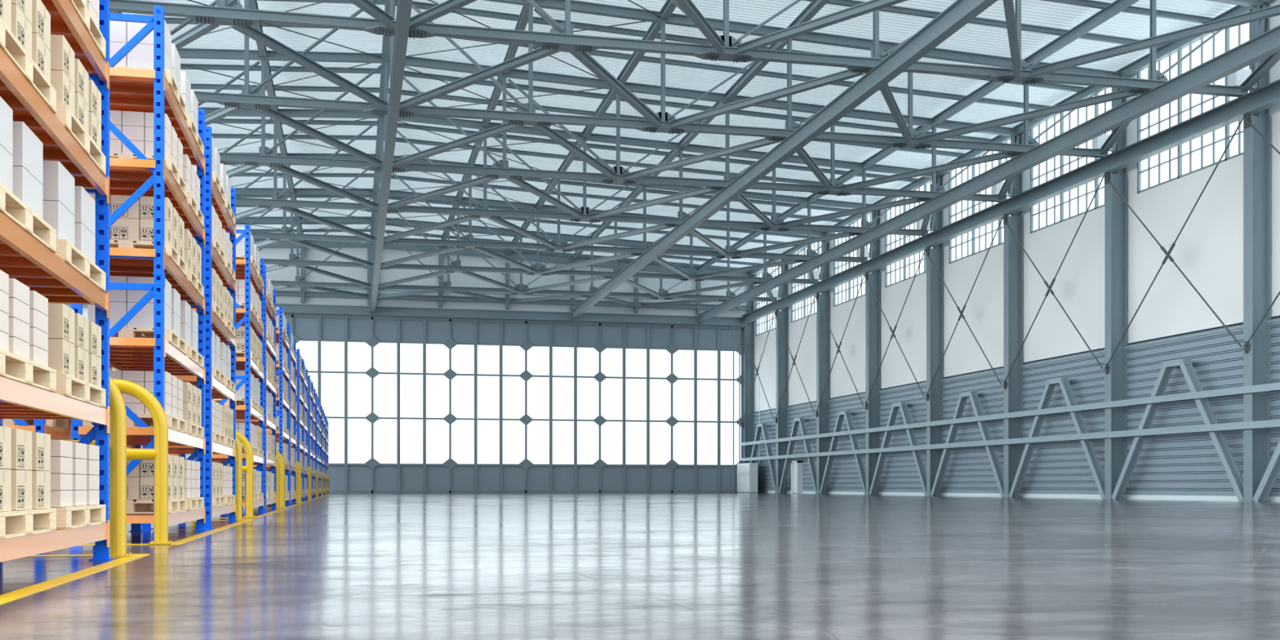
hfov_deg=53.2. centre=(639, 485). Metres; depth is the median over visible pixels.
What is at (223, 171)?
carton
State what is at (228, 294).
carton
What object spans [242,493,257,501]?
wooden pallet
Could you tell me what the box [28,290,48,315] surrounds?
carton
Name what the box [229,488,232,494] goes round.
carton
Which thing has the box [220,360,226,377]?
carton
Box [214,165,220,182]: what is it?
carton
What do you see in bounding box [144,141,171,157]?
carton
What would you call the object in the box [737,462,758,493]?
cabinet
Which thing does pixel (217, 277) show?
carton
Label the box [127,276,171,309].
carton
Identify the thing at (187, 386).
carton
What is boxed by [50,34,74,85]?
carton
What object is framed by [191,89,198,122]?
carton
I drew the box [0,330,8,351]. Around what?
carton
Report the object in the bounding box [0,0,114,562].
rack
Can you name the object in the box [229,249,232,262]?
carton
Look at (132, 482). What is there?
carton
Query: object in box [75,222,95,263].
carton
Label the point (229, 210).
wooden pallet
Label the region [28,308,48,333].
carton
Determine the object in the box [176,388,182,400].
carton
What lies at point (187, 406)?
carton
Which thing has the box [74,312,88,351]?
carton
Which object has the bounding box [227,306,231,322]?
carton
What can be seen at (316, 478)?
guard
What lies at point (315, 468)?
guard
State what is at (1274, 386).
wall rail
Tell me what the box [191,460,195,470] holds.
carton
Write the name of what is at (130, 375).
carton
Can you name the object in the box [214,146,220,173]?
carton
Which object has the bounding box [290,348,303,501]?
rack
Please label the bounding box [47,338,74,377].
carton
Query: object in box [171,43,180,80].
carton
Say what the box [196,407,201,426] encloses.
carton
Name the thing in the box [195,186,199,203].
carton
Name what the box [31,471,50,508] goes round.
carton
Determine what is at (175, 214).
carton
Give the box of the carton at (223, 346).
[220,342,226,362]
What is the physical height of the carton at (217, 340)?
0.229 m
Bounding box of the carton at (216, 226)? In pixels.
[215,222,218,237]
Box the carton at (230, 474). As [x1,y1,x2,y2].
[229,473,232,480]
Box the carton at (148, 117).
[144,112,171,136]
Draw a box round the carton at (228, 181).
[226,175,231,198]
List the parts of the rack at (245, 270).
rail, rail, rail, rail, rail, foot plate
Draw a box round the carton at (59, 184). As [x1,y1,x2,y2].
[43,160,75,215]
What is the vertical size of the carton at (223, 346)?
0.229 m
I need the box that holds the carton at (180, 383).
[177,378,182,391]
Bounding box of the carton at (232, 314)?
[231,311,233,325]
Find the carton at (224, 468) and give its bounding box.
[222,465,226,473]
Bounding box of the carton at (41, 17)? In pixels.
[31,0,50,51]
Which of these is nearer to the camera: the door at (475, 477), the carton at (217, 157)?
the carton at (217, 157)
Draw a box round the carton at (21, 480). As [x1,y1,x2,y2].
[11,470,31,510]
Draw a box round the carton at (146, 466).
[139,454,172,476]
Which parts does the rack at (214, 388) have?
foot plate, rail, rail, foot plate, foot plate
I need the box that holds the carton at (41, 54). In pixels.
[31,32,50,83]
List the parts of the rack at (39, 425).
rail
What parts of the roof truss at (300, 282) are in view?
vertical post, gusset plate, vertical post, gusset plate, vertical post, gusset plate, gusset plate, vertical post, vertical post, gusset plate, vertical post, gusset plate, gusset plate, vertical post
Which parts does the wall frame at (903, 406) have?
leg, leg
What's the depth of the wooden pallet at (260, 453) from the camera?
22.73 m
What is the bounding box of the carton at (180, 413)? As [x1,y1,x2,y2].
[177,408,182,418]
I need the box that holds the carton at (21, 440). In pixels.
[0,428,31,470]
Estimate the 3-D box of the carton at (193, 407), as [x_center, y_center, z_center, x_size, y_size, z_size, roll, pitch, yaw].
[-4.817,-0.749,13.479,0.242,0.202,0.307,0,0,-13]
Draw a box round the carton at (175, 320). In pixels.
[141,312,180,337]
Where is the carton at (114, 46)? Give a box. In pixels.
[109,41,127,67]
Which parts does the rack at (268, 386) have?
rail, foot plate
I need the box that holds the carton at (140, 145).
[122,140,144,155]
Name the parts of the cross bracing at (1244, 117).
rod, rod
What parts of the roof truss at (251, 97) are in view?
vertical post, gusset plate, gusset plate, vertical post, vertical post, gusset plate, vertical post, gusset plate, vertical post, gusset plate, vertical post, gusset plate, gusset plate, vertical post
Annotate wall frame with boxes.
[750,423,776,493]
[778,417,816,493]
[819,410,865,493]
[869,402,926,495]
[930,391,1003,497]
[1008,377,1104,498]
[1111,359,1243,501]
[1253,440,1279,502]
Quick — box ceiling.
[109,0,1236,271]
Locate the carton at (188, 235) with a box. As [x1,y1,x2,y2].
[184,228,191,253]
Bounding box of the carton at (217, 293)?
[216,290,219,306]
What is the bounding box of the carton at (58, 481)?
[50,473,72,489]
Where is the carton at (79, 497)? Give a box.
[72,490,86,506]
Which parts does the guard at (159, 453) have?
plate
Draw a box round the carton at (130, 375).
[122,370,145,382]
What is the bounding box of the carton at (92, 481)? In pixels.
[86,475,99,489]
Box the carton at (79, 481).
[72,474,86,489]
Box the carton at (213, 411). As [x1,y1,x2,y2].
[211,407,215,417]
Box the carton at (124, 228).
[110,217,139,242]
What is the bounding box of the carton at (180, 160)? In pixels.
[177,151,182,171]
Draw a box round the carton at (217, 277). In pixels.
[216,273,219,293]
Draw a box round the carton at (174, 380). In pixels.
[171,375,177,387]
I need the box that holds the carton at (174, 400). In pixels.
[171,395,177,408]
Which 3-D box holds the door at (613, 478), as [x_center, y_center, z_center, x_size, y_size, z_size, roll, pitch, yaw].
[-0.544,-5.653,92.783,5.888,12.306,0.175,0,0,-13]
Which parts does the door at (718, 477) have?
corner plate, corner plate, corner plate, corner plate, panel, panel, corner plate, corner plate, corner plate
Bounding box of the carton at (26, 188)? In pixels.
[13,166,43,218]
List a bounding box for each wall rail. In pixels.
[741,382,1279,445]
[741,419,1279,461]
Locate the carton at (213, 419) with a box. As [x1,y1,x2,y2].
[211,415,215,424]
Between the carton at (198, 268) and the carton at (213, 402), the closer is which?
the carton at (198, 268)
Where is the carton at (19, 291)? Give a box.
[8,278,29,305]
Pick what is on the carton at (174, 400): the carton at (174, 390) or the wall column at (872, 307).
the carton at (174, 390)
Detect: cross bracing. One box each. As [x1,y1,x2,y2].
[740,312,774,423]
[774,296,815,419]
[814,275,864,413]
[863,250,925,405]
[924,217,1002,396]
[1002,176,1104,384]
[1103,118,1243,368]
[1243,116,1279,346]
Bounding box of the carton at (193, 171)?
[191,164,195,183]
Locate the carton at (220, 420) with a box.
[218,419,222,427]
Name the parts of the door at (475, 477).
joint post, corner plate, corner plate, corner plate, corner plate, panel, panel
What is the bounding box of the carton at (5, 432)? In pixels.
[0,426,11,468]
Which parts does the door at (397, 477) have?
joint post, corner plate, corner plate, corner plate, corner plate, panel, panel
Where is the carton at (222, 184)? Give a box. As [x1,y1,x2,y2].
[220,181,226,198]
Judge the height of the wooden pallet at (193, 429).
0.125 m
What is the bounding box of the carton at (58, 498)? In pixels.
[50,490,72,506]
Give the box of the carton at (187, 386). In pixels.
[182,382,191,404]
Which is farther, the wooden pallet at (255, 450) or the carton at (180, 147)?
the wooden pallet at (255, 450)
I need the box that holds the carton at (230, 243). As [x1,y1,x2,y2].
[229,240,232,253]
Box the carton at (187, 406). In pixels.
[182,402,191,422]
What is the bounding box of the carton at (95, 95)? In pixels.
[88,80,101,124]
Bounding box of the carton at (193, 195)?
[191,189,195,201]
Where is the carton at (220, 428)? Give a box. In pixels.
[218,426,222,434]
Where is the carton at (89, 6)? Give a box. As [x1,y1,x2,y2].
[86,1,99,28]
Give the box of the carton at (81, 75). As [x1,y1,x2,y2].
[74,58,88,106]
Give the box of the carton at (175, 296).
[171,288,180,317]
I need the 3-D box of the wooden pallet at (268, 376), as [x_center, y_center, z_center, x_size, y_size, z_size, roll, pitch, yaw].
[-7.650,-2.132,25.040,0.762,0.125,1.200,0,0,-13]
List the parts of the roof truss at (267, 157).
gusset plate, vertical post, vertical post, gusset plate, vertical post, gusset plate, vertical post, gusset plate, vertical post, gusset plate, vertical post, gusset plate, gusset plate, vertical post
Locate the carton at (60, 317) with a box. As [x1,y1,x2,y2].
[47,302,74,344]
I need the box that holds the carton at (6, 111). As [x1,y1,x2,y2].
[0,96,13,155]
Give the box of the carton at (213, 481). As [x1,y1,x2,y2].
[211,479,216,496]
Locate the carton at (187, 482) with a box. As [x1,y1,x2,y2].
[184,479,191,488]
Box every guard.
[63,376,134,558]
[112,378,173,544]
[193,452,281,509]
[226,435,245,520]
[235,431,256,517]
[275,449,286,507]
[292,461,299,503]
[295,458,302,502]
[307,465,312,499]
[307,466,310,499]
[315,468,319,497]
[315,469,317,497]
[320,471,322,495]
[320,471,324,495]
[324,473,326,494]
[328,475,329,493]
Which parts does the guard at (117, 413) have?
plate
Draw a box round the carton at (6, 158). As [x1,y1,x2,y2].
[0,144,13,193]
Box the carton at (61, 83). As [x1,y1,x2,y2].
[50,70,74,114]
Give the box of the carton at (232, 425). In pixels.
[231,423,233,439]
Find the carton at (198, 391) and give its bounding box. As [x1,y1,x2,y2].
[196,387,201,408]
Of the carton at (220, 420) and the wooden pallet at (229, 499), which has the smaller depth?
the carton at (220, 420)
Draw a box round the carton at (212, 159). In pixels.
[192,155,214,171]
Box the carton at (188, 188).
[183,179,191,192]
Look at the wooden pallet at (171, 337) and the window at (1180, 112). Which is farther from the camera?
the window at (1180, 112)
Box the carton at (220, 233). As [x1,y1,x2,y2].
[218,229,222,243]
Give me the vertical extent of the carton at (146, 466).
0.202 m
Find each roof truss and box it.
[92,106,941,235]
[109,0,1266,97]
[169,0,1123,158]
[177,48,1020,202]
[229,152,878,262]
[235,187,826,284]
[235,216,786,302]
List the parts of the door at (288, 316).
frame, panel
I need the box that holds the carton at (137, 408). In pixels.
[124,403,144,414]
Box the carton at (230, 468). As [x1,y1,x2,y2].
[229,466,232,473]
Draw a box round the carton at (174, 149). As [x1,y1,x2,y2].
[171,140,177,160]
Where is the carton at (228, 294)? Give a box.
[227,291,231,309]
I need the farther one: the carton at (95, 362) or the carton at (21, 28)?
the carton at (95, 362)
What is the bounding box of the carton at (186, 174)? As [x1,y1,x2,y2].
[182,167,191,186]
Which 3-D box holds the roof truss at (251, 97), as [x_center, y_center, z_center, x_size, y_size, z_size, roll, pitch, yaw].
[-4.542,-14.780,43.867,47.234,4.628,0.812,0,0,-13]
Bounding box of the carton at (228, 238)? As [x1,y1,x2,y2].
[226,235,229,247]
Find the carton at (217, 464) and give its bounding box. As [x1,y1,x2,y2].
[216,462,219,479]
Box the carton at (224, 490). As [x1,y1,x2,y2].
[222,488,226,495]
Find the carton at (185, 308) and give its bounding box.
[180,300,191,328]
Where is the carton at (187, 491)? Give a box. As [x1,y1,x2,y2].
[184,488,191,497]
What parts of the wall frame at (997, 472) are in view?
leg, leg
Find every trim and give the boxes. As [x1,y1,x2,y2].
[65,303,747,326]
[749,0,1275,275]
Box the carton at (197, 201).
[195,198,199,208]
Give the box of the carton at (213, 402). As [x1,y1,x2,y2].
[211,399,215,408]
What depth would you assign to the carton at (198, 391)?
13.81 m
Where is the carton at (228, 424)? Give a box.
[227,422,231,437]
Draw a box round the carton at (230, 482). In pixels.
[229,480,232,487]
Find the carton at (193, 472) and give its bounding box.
[191,470,195,479]
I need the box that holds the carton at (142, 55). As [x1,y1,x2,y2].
[127,43,171,71]
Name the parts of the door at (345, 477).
joint post, corner plate, panel, panel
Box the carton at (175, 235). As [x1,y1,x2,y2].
[172,229,178,253]
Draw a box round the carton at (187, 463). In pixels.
[184,459,191,469]
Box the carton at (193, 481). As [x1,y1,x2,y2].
[191,479,195,488]
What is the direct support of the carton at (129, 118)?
on the carton at (131, 132)
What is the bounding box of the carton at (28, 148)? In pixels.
[13,120,43,185]
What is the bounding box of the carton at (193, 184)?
[191,177,195,195]
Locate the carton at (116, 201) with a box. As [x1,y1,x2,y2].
[110,195,139,218]
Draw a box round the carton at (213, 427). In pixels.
[211,423,215,431]
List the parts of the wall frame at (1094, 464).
leg, leg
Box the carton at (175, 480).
[172,477,178,498]
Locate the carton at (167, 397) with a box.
[151,392,171,405]
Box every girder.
[370,0,412,313]
[571,0,997,319]
[697,25,1279,322]
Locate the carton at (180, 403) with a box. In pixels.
[177,399,182,410]
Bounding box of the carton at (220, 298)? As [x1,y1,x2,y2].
[219,295,222,311]
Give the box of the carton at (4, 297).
[0,289,8,314]
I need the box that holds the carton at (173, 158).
[171,154,177,168]
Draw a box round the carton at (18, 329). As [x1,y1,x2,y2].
[8,317,29,342]
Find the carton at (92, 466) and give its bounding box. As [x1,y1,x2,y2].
[82,459,99,475]
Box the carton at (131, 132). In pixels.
[122,125,144,141]
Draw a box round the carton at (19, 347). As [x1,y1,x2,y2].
[8,337,29,359]
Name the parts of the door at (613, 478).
joint post, corner plate, corner plate, corner plate, corner plate, panel, panel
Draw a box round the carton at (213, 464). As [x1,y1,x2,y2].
[211,462,216,479]
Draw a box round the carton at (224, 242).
[222,238,226,252]
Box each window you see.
[755,266,779,336]
[791,241,822,322]
[833,213,871,306]
[884,182,931,288]
[948,142,1007,263]
[1030,89,1106,233]
[1137,25,1243,193]
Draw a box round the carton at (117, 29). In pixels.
[109,20,127,43]
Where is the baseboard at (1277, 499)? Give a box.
[767,490,1279,502]
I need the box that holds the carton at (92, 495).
[62,489,99,504]
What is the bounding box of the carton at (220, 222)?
[218,218,222,233]
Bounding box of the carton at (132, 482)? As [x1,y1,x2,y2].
[126,476,139,499]
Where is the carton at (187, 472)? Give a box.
[184,469,191,479]
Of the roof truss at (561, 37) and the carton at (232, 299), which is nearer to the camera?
the carton at (232, 299)
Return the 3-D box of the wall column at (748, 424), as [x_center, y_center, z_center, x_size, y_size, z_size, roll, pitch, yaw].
[7.977,-7.531,94.556,0.819,16.062,0.562,0,0,-13]
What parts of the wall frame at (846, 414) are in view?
leg, leg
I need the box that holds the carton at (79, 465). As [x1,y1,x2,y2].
[62,458,86,474]
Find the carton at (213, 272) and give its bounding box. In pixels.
[211,267,216,288]
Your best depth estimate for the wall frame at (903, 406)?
67.73 m
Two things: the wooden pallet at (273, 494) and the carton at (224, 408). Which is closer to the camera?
the carton at (224, 408)
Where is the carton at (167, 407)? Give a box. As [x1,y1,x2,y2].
[144,404,171,414]
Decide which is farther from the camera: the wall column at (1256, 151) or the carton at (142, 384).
the wall column at (1256, 151)
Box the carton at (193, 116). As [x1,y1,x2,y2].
[191,111,198,132]
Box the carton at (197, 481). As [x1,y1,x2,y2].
[195,479,199,488]
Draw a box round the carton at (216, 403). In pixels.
[215,401,218,410]
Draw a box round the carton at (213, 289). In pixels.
[211,284,216,302]
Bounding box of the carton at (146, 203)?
[139,195,172,225]
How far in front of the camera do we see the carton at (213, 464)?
15.26 m
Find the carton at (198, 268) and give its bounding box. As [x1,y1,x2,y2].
[196,262,201,283]
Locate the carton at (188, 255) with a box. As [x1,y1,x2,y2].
[184,248,191,270]
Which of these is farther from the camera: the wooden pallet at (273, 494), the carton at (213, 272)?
the wooden pallet at (273, 494)
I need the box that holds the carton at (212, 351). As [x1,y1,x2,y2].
[211,348,214,366]
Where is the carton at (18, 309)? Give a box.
[8,297,29,324]
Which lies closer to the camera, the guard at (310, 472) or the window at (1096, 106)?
the guard at (310, 472)
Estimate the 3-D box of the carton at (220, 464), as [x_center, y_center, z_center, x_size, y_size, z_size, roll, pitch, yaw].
[-5.425,-0.185,16.196,0.242,0.202,0.307,0,0,-13]
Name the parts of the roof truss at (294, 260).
vertical post, gusset plate, vertical post, gusset plate, gusset plate, vertical post, gusset plate, vertical post, vertical post, gusset plate, vertical post, gusset plate, gusset plate, vertical post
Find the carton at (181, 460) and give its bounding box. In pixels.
[178,456,184,477]
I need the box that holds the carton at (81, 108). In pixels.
[74,92,88,133]
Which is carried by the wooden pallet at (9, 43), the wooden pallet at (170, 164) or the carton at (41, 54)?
the carton at (41, 54)
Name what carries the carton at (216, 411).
on the carton at (216, 419)
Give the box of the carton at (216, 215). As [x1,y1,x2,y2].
[215,212,218,226]
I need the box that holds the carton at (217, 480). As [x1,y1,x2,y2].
[216,479,219,495]
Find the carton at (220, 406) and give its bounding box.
[218,404,222,412]
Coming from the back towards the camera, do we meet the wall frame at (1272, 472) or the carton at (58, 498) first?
the wall frame at (1272, 472)
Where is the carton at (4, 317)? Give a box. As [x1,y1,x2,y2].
[0,310,8,333]
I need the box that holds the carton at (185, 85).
[180,70,191,105]
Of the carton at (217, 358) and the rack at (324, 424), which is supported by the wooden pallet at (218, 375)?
the carton at (217, 358)
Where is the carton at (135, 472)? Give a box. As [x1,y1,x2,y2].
[126,459,139,476]
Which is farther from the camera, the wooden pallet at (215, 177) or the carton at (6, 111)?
the wooden pallet at (215, 177)
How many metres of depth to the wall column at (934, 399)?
64.19 m
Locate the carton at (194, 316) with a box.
[191,308,198,334]
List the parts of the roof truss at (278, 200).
vertical post, gusset plate, vertical post, gusset plate, vertical post, gusset plate, vertical post, gusset plate, gusset plate, vertical post, vertical post, gusset plate, gusset plate, vertical post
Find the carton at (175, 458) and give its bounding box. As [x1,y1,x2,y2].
[170,455,178,477]
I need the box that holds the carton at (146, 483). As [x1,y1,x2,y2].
[139,476,172,499]
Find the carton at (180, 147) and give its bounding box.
[177,137,182,158]
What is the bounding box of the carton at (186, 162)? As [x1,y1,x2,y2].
[182,154,191,173]
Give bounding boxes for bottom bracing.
[171,22,1140,154]
[204,106,1015,199]
[226,164,930,234]
[235,206,864,261]
[253,239,814,283]
[266,265,773,301]
[272,285,741,310]
[347,0,1279,92]
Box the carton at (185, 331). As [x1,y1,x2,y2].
[180,323,191,346]
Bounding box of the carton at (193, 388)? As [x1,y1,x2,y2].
[191,385,196,406]
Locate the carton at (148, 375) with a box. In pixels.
[144,370,171,384]
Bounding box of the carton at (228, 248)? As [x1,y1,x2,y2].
[226,244,229,257]
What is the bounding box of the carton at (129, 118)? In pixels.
[122,111,144,126]
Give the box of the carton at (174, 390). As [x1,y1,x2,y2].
[171,385,177,397]
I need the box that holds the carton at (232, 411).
[231,408,233,424]
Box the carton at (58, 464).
[48,457,72,473]
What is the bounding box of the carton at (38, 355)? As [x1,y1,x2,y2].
[29,346,48,366]
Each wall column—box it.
[742,275,753,463]
[775,259,787,493]
[814,240,829,493]
[863,209,879,494]
[924,176,942,496]
[1001,133,1022,497]
[1102,88,1127,498]
[1240,3,1271,501]
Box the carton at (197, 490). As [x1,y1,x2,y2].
[195,488,199,497]
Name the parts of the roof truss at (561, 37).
vertical post, gusset plate, gusset plate, vertical post, gusset plate, vertical post, gusset plate, vertical post, gusset plate, vertical post, gusset plate, gusset plate, vertical post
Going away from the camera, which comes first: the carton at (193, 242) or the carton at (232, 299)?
the carton at (193, 242)
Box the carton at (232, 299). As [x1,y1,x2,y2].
[231,295,233,313]
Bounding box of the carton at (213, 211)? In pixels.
[211,204,215,220]
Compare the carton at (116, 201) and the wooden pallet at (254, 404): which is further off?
the wooden pallet at (254, 404)
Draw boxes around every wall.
[82,239,751,459]
[751,0,1279,496]
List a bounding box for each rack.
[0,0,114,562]
[2,303,112,439]
[70,5,207,541]
[141,126,237,529]
[211,224,265,517]
[235,264,276,512]
[253,306,289,505]
[266,326,297,505]
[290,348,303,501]
[290,360,307,501]
[299,375,313,498]
[312,382,315,497]
[315,393,319,496]
[316,403,321,496]
[316,405,324,494]
[323,410,325,494]
[324,415,327,475]
[327,421,328,493]
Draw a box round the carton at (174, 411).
[171,406,177,417]
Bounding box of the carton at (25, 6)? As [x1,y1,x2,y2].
[11,0,31,24]
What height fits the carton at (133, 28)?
0.229 m
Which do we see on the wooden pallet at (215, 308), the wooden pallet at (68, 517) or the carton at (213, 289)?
the carton at (213, 289)
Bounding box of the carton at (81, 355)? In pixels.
[74,346,88,382]
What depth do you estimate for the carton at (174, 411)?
12.02 m
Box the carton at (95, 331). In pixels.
[88,321,101,357]
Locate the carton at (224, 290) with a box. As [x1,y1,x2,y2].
[222,286,227,305]
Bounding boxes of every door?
[284,313,292,330]
[291,313,372,493]
[364,315,450,493]
[442,318,525,493]
[518,320,599,493]
[592,322,671,493]
[665,324,743,493]
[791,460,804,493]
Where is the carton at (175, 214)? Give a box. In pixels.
[172,207,178,235]
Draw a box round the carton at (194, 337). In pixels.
[191,330,198,351]
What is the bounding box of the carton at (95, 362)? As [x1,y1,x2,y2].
[88,353,101,387]
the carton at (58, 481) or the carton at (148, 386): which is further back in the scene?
the carton at (148, 386)
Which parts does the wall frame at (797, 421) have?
leg, leg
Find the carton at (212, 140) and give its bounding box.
[211,135,214,160]
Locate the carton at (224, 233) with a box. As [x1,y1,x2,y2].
[222,228,226,242]
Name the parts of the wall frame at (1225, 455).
leg, leg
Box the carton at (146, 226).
[139,218,172,244]
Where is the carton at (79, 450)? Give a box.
[67,442,86,458]
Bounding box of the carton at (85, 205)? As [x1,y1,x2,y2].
[74,186,95,235]
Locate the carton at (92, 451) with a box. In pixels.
[84,444,99,460]
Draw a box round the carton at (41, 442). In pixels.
[31,431,50,471]
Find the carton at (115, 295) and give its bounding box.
[109,275,127,302]
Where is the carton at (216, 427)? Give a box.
[215,425,218,433]
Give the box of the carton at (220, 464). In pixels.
[219,463,222,479]
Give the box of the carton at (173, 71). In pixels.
[171,67,180,91]
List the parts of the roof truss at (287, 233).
vertical post, gusset plate, vertical post, gusset plate, vertical post, gusset plate, vertical post, gusset plate, vertical post, gusset plate, vertical post, gusset plate, gusset plate, vertical post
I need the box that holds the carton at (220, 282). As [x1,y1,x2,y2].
[219,279,222,297]
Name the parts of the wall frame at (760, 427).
leg, leg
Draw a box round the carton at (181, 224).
[178,216,184,243]
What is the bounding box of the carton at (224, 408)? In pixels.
[221,404,227,422]
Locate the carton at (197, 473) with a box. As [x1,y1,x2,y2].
[195,470,199,479]
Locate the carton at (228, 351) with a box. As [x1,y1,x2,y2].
[226,346,231,366]
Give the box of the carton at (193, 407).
[191,404,196,424]
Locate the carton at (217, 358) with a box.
[214,353,220,371]
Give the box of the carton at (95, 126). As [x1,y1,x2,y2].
[88,111,101,150]
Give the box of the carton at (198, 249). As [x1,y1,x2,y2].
[196,244,201,267]
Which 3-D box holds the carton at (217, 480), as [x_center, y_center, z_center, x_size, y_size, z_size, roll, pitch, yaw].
[-5.334,0.020,15.791,0.242,0.202,0.307,0,0,-13]
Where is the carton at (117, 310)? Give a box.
[88,302,127,327]
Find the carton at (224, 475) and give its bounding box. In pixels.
[219,473,226,480]
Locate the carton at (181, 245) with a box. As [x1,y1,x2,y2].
[178,237,184,260]
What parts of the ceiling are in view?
tie rod, tie rod, tie rod, tie rod, tie rod, tie rod, tie rod, tie rod, tie rod, tie rod, tie rod, tie rod, tie rod, tie rod, tie rod, tie rod, tie rod, tie rod, tie rod, tie rod, tie rod, tie rod, tie rod, tie rod, tie rod, tie rod, tie rod, tie rod, tie rod, tie rod, tie rod, tie rod, tie rod, tie rod, tie rod, tie rod, tie rod, tie rod, tie rod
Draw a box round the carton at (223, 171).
[220,163,226,186]
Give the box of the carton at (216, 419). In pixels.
[214,417,218,426]
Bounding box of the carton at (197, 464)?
[195,461,199,470]
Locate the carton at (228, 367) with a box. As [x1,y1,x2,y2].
[226,364,231,380]
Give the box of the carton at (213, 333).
[211,330,214,351]
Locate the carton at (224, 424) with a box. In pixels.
[222,421,227,436]
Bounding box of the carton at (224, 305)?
[222,302,227,318]
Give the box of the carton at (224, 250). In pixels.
[222,248,226,257]
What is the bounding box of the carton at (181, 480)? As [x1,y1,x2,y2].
[178,477,184,498]
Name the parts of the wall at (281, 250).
gable panel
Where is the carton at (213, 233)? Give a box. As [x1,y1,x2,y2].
[211,226,215,236]
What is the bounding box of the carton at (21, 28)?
[11,4,31,57]
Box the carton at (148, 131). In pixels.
[144,126,171,151]
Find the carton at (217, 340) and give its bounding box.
[214,334,220,356]
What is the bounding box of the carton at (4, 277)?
[0,269,8,293]
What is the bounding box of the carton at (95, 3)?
[86,0,99,18]
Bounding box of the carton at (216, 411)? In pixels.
[215,409,218,418]
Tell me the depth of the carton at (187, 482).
13.00 m
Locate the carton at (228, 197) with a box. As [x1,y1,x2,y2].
[226,192,231,206]
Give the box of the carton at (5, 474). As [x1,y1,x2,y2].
[0,469,11,511]
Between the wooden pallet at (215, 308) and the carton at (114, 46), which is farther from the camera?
the wooden pallet at (215, 308)
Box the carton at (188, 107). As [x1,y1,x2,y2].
[181,93,191,115]
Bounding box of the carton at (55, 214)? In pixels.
[43,200,75,246]
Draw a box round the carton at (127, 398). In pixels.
[122,393,142,403]
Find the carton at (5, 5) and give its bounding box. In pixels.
[0,0,11,31]
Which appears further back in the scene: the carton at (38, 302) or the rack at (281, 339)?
the rack at (281, 339)
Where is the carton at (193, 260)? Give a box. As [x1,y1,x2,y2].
[191,256,196,276]
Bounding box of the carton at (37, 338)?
[28,327,48,351]
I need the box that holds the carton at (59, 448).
[50,440,72,457]
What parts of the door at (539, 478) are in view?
joint post, corner plate, corner plate, corner plate, corner plate, panel, panel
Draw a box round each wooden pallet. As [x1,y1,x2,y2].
[0,17,56,113]
[0,182,56,253]
[0,348,56,392]
[0,508,56,538]
[2,418,71,430]
[46,504,106,528]
[54,104,106,175]
[54,239,106,292]
[55,373,106,408]
[69,0,106,59]
[82,413,186,433]
[109,152,186,199]
[109,240,186,277]
[109,326,186,355]
[113,66,186,119]
[126,498,186,513]
[182,497,204,510]
[186,115,204,157]
[186,191,204,227]
[186,268,204,297]
[186,345,204,368]
[186,422,204,439]
[191,302,225,324]
[195,170,225,203]
[211,236,225,264]
[211,366,225,385]
[211,398,257,410]
[211,431,225,445]
[211,495,225,506]
[224,198,235,226]
[224,257,235,282]
[224,317,235,337]
[225,377,235,393]
[225,436,235,448]
[225,494,235,505]
[235,254,257,275]
[235,351,257,365]
[237,302,257,320]
[238,404,263,415]
[241,446,257,455]
[242,448,263,457]
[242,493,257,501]
[242,493,263,500]
[255,290,271,306]
[257,270,263,288]
[257,315,263,330]
[257,360,263,373]
[266,331,271,344]
[266,371,271,382]
[266,412,271,421]
[266,425,286,433]
[266,452,271,460]
[266,492,271,498]
[268,392,286,401]
[271,301,275,315]
[271,339,275,351]
[271,377,275,388]
[271,416,275,425]
[271,453,275,461]
[271,491,275,497]
[275,326,286,337]
[275,360,286,369]
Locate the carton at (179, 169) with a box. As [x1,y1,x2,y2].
[177,164,182,177]
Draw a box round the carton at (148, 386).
[144,382,171,395]
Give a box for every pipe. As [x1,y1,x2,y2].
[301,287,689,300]
[733,326,733,493]
[738,326,740,463]
[759,352,762,463]
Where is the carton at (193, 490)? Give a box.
[184,488,195,497]
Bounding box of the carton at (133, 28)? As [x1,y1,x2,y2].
[127,21,171,59]
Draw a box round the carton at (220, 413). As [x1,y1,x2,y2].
[218,411,222,420]
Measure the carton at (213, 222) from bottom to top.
0.126 m
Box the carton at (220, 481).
[219,480,222,495]
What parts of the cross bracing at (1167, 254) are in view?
rod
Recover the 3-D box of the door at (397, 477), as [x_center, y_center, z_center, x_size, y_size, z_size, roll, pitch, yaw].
[-16.225,-5.653,89.274,5.887,12.306,0.175,0,0,-13]
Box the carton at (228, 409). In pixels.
[227,407,231,423]
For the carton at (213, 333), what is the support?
on the carton at (212, 351)
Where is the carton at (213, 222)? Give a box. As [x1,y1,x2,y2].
[211,215,215,231]
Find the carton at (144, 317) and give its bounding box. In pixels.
[127,302,171,328]
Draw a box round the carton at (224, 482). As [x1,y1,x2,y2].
[222,480,226,488]
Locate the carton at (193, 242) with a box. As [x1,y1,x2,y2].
[191,236,196,260]
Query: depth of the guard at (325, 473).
74.04 m
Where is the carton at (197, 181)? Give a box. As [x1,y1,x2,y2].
[195,173,199,191]
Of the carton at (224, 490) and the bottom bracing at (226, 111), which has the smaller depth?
the carton at (224, 490)
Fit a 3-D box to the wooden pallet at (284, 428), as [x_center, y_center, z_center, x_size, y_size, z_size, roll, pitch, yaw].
[-8.896,-1.357,30.609,0.762,0.125,1.200,0,0,-13]
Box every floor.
[0,493,1279,639]
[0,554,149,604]
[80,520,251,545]
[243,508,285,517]
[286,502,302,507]
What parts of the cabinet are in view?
cabinet door, cabinet door, cabinet door, cabinet door, cabinet door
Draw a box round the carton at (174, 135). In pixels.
[171,125,177,147]
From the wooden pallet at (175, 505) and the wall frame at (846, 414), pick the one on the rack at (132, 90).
the wooden pallet at (175, 505)
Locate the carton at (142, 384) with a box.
[130,381,144,387]
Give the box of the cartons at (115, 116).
[50,110,328,493]

